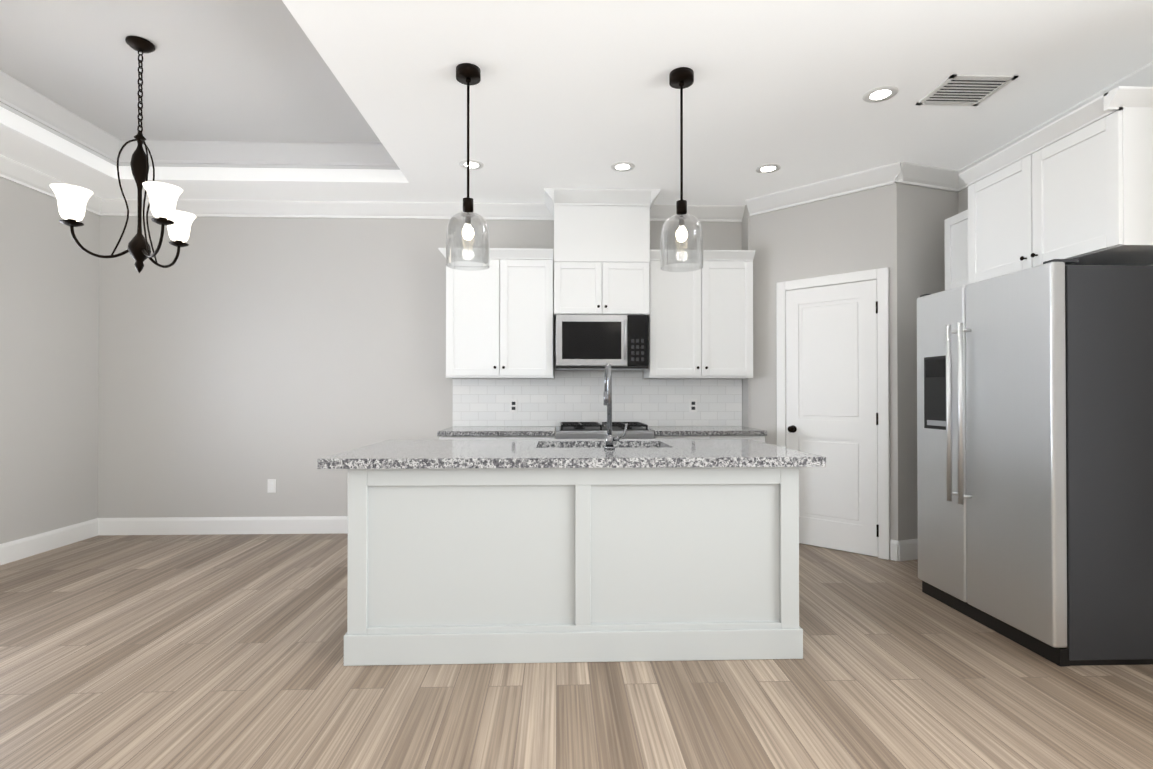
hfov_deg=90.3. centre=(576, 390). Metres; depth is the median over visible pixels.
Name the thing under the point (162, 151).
crown molding
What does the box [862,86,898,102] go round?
recessed light
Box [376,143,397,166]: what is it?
crown molding
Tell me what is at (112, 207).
crown molding
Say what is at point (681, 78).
pendant light
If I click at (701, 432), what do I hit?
base cabinet
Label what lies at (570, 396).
tile backsplash
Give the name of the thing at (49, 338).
wall
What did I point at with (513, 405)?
outlet
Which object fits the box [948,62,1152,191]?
crown molding
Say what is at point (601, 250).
upper cabinet
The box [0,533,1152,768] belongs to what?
floor
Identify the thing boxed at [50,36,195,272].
chandelier
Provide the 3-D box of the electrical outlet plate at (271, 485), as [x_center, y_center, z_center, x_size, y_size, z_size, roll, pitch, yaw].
[-2.628,0.826,4.942,0.070,0.114,0.006,0,0,-2]
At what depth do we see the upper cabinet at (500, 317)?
4.70 m
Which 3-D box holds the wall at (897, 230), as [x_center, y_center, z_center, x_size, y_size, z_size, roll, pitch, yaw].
[2.185,-0.192,4.628,1.400,2.850,0.970,0,0,-2]
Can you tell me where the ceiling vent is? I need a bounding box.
[916,74,1017,105]
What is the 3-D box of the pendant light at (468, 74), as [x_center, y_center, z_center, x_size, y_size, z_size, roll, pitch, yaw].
[-0.550,-1.128,2.908,0.218,0.998,0.218,0,0,-2]
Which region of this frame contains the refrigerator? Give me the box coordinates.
[917,259,1152,666]
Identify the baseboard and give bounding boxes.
[0,518,99,564]
[100,516,347,534]
[890,539,917,560]
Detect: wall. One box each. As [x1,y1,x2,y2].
[0,177,99,543]
[98,216,741,517]
[742,183,958,556]
[958,188,1152,265]
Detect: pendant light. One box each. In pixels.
[446,63,489,270]
[660,67,702,271]
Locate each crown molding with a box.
[0,71,127,162]
[0,155,103,215]
[104,199,742,221]
[120,140,391,165]
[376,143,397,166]
[740,162,971,217]
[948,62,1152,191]
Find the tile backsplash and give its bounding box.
[452,371,741,425]
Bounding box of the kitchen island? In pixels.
[344,467,802,665]
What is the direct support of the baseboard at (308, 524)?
attached to the wall at (242, 360)
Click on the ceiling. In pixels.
(580, 94)
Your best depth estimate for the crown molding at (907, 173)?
4.29 m
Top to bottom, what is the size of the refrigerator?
1.802 m
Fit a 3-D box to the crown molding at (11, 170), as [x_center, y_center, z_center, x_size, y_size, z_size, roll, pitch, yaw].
[-3.909,-1.584,0.844,0.090,0.118,8.150,0,0,-2]
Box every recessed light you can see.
[459,160,483,169]
[611,162,634,171]
[756,164,780,173]
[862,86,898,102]
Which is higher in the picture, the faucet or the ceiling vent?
the ceiling vent
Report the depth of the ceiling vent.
3.10 m
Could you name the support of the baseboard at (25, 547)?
attached to the wall at (49, 338)
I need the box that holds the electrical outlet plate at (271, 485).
[267,479,275,492]
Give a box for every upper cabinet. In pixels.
[438,248,553,378]
[544,188,660,319]
[643,249,754,378]
[944,215,955,289]
[956,86,1152,286]
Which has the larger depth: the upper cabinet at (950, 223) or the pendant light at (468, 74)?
the upper cabinet at (950, 223)
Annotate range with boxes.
[556,422,653,438]
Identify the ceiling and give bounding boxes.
[0,0,1152,205]
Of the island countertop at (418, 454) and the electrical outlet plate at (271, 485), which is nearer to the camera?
the island countertop at (418, 454)
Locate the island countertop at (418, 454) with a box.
[317,439,825,470]
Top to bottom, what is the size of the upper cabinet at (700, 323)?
1.047 m
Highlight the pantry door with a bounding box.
[776,267,889,559]
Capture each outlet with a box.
[510,399,517,411]
[689,399,696,411]
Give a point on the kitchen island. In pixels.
(479, 551)
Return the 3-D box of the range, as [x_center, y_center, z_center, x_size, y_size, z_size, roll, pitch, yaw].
[0.211,0.753,4.690,0.760,0.962,0.670,0,0,-2]
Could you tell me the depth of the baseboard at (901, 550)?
4.14 m
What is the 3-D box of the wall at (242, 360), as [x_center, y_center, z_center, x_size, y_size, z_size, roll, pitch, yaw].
[-0.612,-0.413,5.097,7.260,3.300,0.150,0,0,-2]
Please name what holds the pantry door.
in the wall at (897, 230)
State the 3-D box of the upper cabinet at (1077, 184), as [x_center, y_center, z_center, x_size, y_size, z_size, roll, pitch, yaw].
[2.665,-0.983,3.065,0.537,0.680,1.012,0,0,-2]
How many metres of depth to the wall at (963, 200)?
4.29 m
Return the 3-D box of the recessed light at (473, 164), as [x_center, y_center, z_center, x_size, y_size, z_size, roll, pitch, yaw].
[-0.754,-1.618,4.115,0.176,0.004,0.176,0,0,-2]
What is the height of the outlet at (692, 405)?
0.114 m
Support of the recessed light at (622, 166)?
in the ceiling
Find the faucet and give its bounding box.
[604,363,627,448]
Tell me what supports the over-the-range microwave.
attached to the upper cabinet at (601, 250)
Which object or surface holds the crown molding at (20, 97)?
attached to the ceiling
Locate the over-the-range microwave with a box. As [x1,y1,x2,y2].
[556,315,647,370]
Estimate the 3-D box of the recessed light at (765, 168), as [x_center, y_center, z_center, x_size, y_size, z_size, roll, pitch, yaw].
[1.399,-1.617,4.186,0.176,0.004,0.176,0,0,-2]

